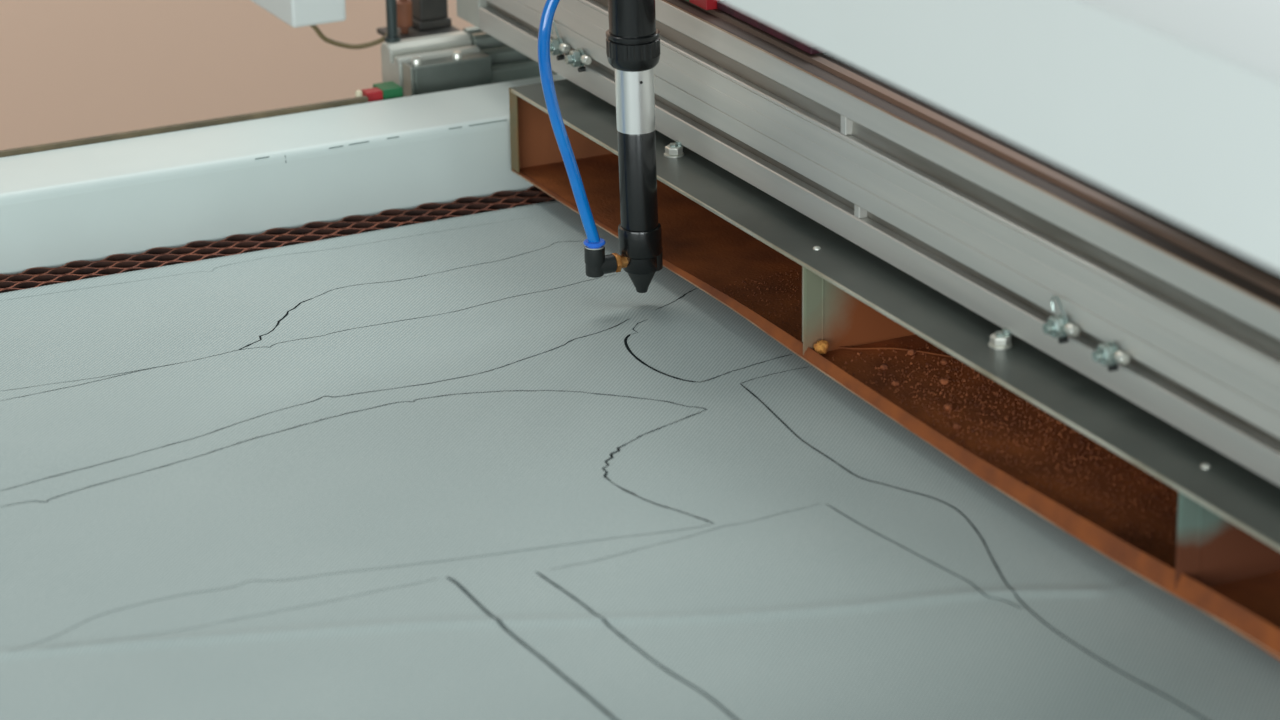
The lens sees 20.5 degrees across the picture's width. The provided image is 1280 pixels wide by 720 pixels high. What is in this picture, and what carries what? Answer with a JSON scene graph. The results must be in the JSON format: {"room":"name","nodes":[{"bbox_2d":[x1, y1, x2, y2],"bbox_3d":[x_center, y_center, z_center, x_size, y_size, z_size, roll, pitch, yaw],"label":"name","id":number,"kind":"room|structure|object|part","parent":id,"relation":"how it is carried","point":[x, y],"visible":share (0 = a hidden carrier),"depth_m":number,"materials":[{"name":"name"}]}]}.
{"room":"textile factory","nodes":[
{"label":"textile factory","id":0,"kind":"room"},
{"bbox_2d":[0,0,473,149],"bbox_3d":[-0.871,-1.395,4.465,6.600,2.900,0.100,-11,23,-24],"label":"wall","id":1,"kind":"structure","parent":0,"point":[70,69],"depth_m":4.88,"materials":[{"name":"beige paint"}]},
{"bbox_3d":[0.439,0.886,2.550,6.600,0.050,5.900,-11,23,-24],"label":"floor","id":2,"kind":"structure","parent":0,"visible":0},
{"bbox_2d":[0,74,565,274],"bbox_3d":[-0.026,0.515,2.122,1.740,0.956,1.524,-11,23,-24],"label":"frame","id":3,"kind":"object","parent":2,"relation":"on","point":[95,198],"visible":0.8,"depth_m":2.56,"materials":[{"name":"white paint"}]},
{"bbox_2d":[0,186,555,292],"bbox_3d":[-0.238,-0.072,2.532,1.097,0.022,0.093,-11,23,-24],"label":"bed","id":4,"kind":"object","parent":3,"relation":"on","point":[463,206],"visible":0.2,"depth_m":2.54,"materials":[{"name":"brown metal"}]},
{"bbox_2d":[0,200,1279,719],"bbox_3d":[-0.067,0.078,2.092,0.990,0.003,0.982,-11,23,-24],"label":"sheet","id":5,"kind":"object","parent":4,"relation":"on","point":[449,468],"visible":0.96,"depth_m":2.04,"materials":[{"name":"grey"}]},
{"bbox_2d":[509,79,1279,659],"bbox_3d":[0.229,0.017,2.100,0.096,0.078,1.272,-11,23,-24],"label":"support beam","id":6,"kind":"structure","parent":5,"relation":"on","point":[719,229],"depth_m":2.15,"materials":[{"name":"rusty brown-orange steel"}]},
{"bbox_3d":[-0.053,-0.178,2.635,0.095,0.064,0.001,-11,23,-24],"label":"panel","id":7,"kind":"part","parent":6,"relation":"part of","materials":[{"name":"brown metal"}]},
{"bbox_2d":[664,153,683,157],"bbox_3d":[0.023,-0.142,2.444,0.014,0.001,0.014,-11,23,-24],"label":"washer","id":8,"kind":"object","parent":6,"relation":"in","point":[666,155],"depth_m":2.44,"materials":[{"name":"silver metal"}]},
{"bbox_2d":[814,340,829,353],"bbox_3d":[0.116,-0.009,2.247,0.011,0.009,0.010,-11,23,-24],"label":"crumb","id":9,"kind":"object","parent":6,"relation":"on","point":[821,347],"visible":1,"depth_m":2.24,"materials":[{"name":"food"}]},
{"bbox_2d":[880,363,887,369],"bbox_3d":[0.154,0.004,2.225,0.005,0.004,0.005,-11,23,-24],"label":"crumb","id":10,"kind":"object","parent":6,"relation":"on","point":[884,366],"visible":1,"depth_m":2.22,"materials":[{"name":"brown food"}]},
{"bbox_2d":[891,380,899,385],"bbox_3d":[0.159,0.015,2.198,0.005,0.004,0.005,-11,23,-24],"label":"crumb","id":11,"kind":"object","parent":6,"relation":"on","point":[894,382],"visible":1,"depth_m":2.20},
{"bbox_2d":[907,349,915,354],"bbox_3d":[0.172,-0.005,2.248,0.005,0.005,0.006,-11,23,-24],"label":"crumb","id":12,"kind":"object","parent":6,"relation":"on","point":[910,351],"visible":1,"depth_m":2.25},
{"bbox_2d":[940,358,946,363],"bbox_3d":[0.192,0.001,2.232,0.004,0.004,0.004,-11,23,-24],"label":"crumb","id":13,"kind":"object","parent":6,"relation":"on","point":[943,361],"visible":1,"depth_m":2.23,"materials":[{"name":"brown food"}]},
{"bbox_2d":[940,378,947,384],"bbox_3d":[0.189,0.014,2.200,0.005,0.005,0.005,-11,23,-24],"label":"crumb","id":14,"kind":"object","parent":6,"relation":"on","point":[944,381],"visible":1,"depth_m":2.20,"materials":[{"name":"brown food"}]},
{"bbox_2d":[711,270,1178,565],"bbox_3d":[0.206,0.028,2.162,0.084,0.002,0.553,-11,23,-24],"label":"rust grit","id":15,"kind":"object","parent":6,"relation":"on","point":[889,359],"visible":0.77,"depth_m":2.11,"materials":[{"name":"brown metal"}]},
{"bbox_2d":[944,403,952,409],"bbox_3d":[0.189,0.029,2.160,0.005,0.004,0.005,-11,23,-24],"label":"crumb","id":16,"kind":"object","parent":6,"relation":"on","point":[948,406],"visible":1,"depth_m":2.16,"materials":[{"name":"brown food"}]},
{"bbox_2d":[953,423,960,428],"bbox_3d":[0.191,0.040,2.130,0.004,0.004,0.004,-20,28,-41],"label":"crumb","id":17,"kind":"object","parent":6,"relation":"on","point":[955,426],"visible":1,"depth_m":2.13,"materials":[{"name":"brown food"}]},
{"bbox_2d":[988,342,1011,348],"bbox_3d":[0.212,-0.009,2.085,0.014,0.001,0.014,-11,23,-24],"label":"washer","id":18,"kind":"object","parent":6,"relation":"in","point":[991,345],"depth_m":2.08,"materials":[{"name":"silver metal"}]},
{"bbox_2d":[355,81,402,101],"bbox_3d":[-0.201,-0.189,2.689,0.038,0.041,0.022,-11,23,-24],"label":"connector","id":19,"kind":"object","parent":3,"relation":"attached to","point":[385,90],"visible":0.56,"depth_m":2.68,"materials":[{"name":"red plastic"}]},
{"bbox_3d":[0.047,-0.100,2.924,0.660,0.140,0.150,-11,23,-24],"label":"ledge","id":20,"kind":"object","parent":3,"relation":"attached to","visible":0},
{"bbox_2d":[402,51,491,96],"bbox_3d":[-0.148,-0.175,2.749,0.068,0.131,0.018,-11,23,-24],"label":"block","id":21,"kind":"object","parent":20,"relation":"on","point":[457,71],"visible":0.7,"depth_m":2.72,"materials":[{"name":"silver metal"}]},
{"bbox_3d":[-0.177,-0.168,2.737,0.003,0.126,0.018,-11,23,-24],"label":"plate","id":22,"kind":"part","parent":21,"relation":"part of","materials":[{"name":"grey metal"}]},
{"bbox_2d":[381,26,556,87],"bbox_3d":[0.061,-0.226,2.868,0.560,0.136,0.055,-11,23,-24],"label":"rail","id":23,"kind":"object","parent":20,"relation":"on","point":[507,63],"visible":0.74,"depth_m":2.75,"materials":[{"name":"silver metal"}]},
{"bbox_2d":[384,0,400,42],"bbox_3d":[-0.194,-0.368,2.705,0.013,0.256,0.013,-11,23,-24],"label":"support rod","id":24,"kind":"object","parent":23,"relation":"on","point":[392,36],"visible":1,"depth_m":2.74,"materials":[{"name":"grey metal"}]},
{"bbox_2d":[251,0,345,27],"bbox_3d":[-0.261,-0.331,2.771,0.071,0.111,0.150,-11,23,-24],"label":"junction box","id":25,"kind":"object","parent":24,"relation":"attached to","point":[296,13],"visible":1,"depth_m":2.74,"materials":[{"name":"paint"}]},
{"bbox_2d":[310,25,386,48],"bbox_3d":[-0.226,-0.254,2.751,0.065,0.026,0.008,-4,21,-8],"label":"cable","id":26,"kind":"object","parent":25,"relation":"attached to","point":[315,28],"visible":1,"depth_m":2.75,"materials":[{"name":"brown plastic"}]},
{"bbox_2d":[377,0,460,39],"bbox_3d":[-0.174,-0.285,2.781,0.056,0.061,0.042,-11,23,-24],"label":"motor","id":27,"kind":"object","parent":23,"relation":"attached to","point":[430,17],"visible":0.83,"depth_m":2.79,"materials":[{"name":"black metal"}]},
{"bbox_2d":[396,0,412,33],"bbox_3d":[-0.185,-0.285,2.772,0.013,0.059,0.013,-11,23,-24],"label":"pulley","id":28,"kind":"object","parent":27,"relation":"attached to","point":[404,7],"visible":0.91,"depth_m":2.77,"materials":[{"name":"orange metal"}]},
{"bbox_3d":[-0.174,-0.259,2.791,0.056,0.004,0.042,-11,23,-24],"label":"mount plate","id":29,"kind":"part","parent":27,"relation":"part of","materials":[{"name":"silver metal"}]},
{"bbox_2d":[456,0,1279,486],"bbox_3d":[0.225,-0.085,2.118,0.094,0.103,1.528,-11,23,-24],"label":"gantry beam","id":30,"kind":"structure","parent":23,"relation":"on","point":[1178,323],"depth_m":2.10,"materials":[{"name":"metal"}]},
{"bbox_3d":[-0.098,-0.314,2.745,0.080,0.096,0.044,-11,23,-24],"label":"plate","id":31,"kind":"part","parent":30,"relation":"part of","materials":[{"name":"silver metal"}]},
{"bbox_2d":[555,37,563,54],"bbox_3d":[-0.059,-0.230,2.590,0.002,0.013,0.013,-11,23,-24],"label":"washer","id":32,"kind":"object","parent":30,"relation":"in","point":[559,41],"depth_m":2.58,"materials":[{"name":"metal"}]},
{"bbox_2d":[577,49,584,66],"bbox_3d":[-0.043,-0.219,2.560,0.002,0.013,0.013,-11,23,-24],"label":"washer","id":33,"kind":"object","parent":30,"relation":"in","point":[580,52],"depth_m":2.55,"materials":[{"name":"metal"}]},
{"bbox_2d":[583,0,662,292],"bbox_3d":[0.023,-0.201,2.344,0.138,0.321,0.080,-11,23,-24],"label":"laser cutting head","id":34,"kind":"object","parent":30,"relation":"attached to","point":[632,35],"visible":1,"depth_m":2.34,"materials":[{"name":"black"}]},
{"bbox_2d":[537,0,599,241],"bbox_3d":[-0.047,-0.169,2.326,0.039,0.196,0.013,-6,21,-13],"label":"air hose","id":35,"kind":"object","parent":34,"relation":"attached to","point":[545,26],"visible":1,"depth_m":2.32,"materials":[{"name":"blue plastic"}]},
{"bbox_2d":[687,0,720,9],"bbox_3d":[0.041,-0.255,2.410,0.018,0.019,0.055,-11,23,-24],"label":"clamp","id":36,"kind":"object","parent":30,"relation":"on","point":[705,4],"visible":0.79,"depth_m":2.39,"materials":[{"name":"red plastic"}]},
{"bbox_2d":[717,1,824,53],"bbox_3d":[0.087,-0.220,2.336,0.013,0.005,0.131,-11,23,-24],"label":"chain","id":37,"kind":"object","parent":30,"relation":"on","point":[721,5],"visible":0.56,"depth_m":2.33,"materials":[{"name":"silver metal"}]},
{"bbox_3d":[0.219,-0.119,2.076,0.009,0.003,1.464,-11,23,-24],"label":"guide rail","id":38,"kind":"part","parent":30,"relation":"part of","materials":[{"name":"silver metal"}]},
{"bbox_2d":[1057,314,1068,336],"bbox_3d":[0.241,-0.020,2.022,0.002,0.013,0.013,-11,23,-24],"label":"washer","id":39,"kind":"object","parent":30,"relation":"in","point":[1062,319],"depth_m":2.02,"materials":[{"name":"metal"}]},
{"bbox_2d":[1107,341,1118,364],"bbox_3d":[0.264,-0.004,1.979,0.002,0.013,0.013,-11,23,-24],"label":"washer","id":40,"kind":"object","parent":30,"relation":"in","point":[1112,346],"depth_m":1.97,"materials":[{"name":"metal"}]},
{"bbox_2d":[721,0,1279,271],"bbox_3d":[0.479,0.466,1.743,0.450,1.306,1.170,-11,23,-24],"label":"machine cover","id":41,"kind":"object","parent":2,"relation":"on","point":[1170,107],"visible":1,"depth_m":1.55,"materials":[{"name":"metal"}]}
]}

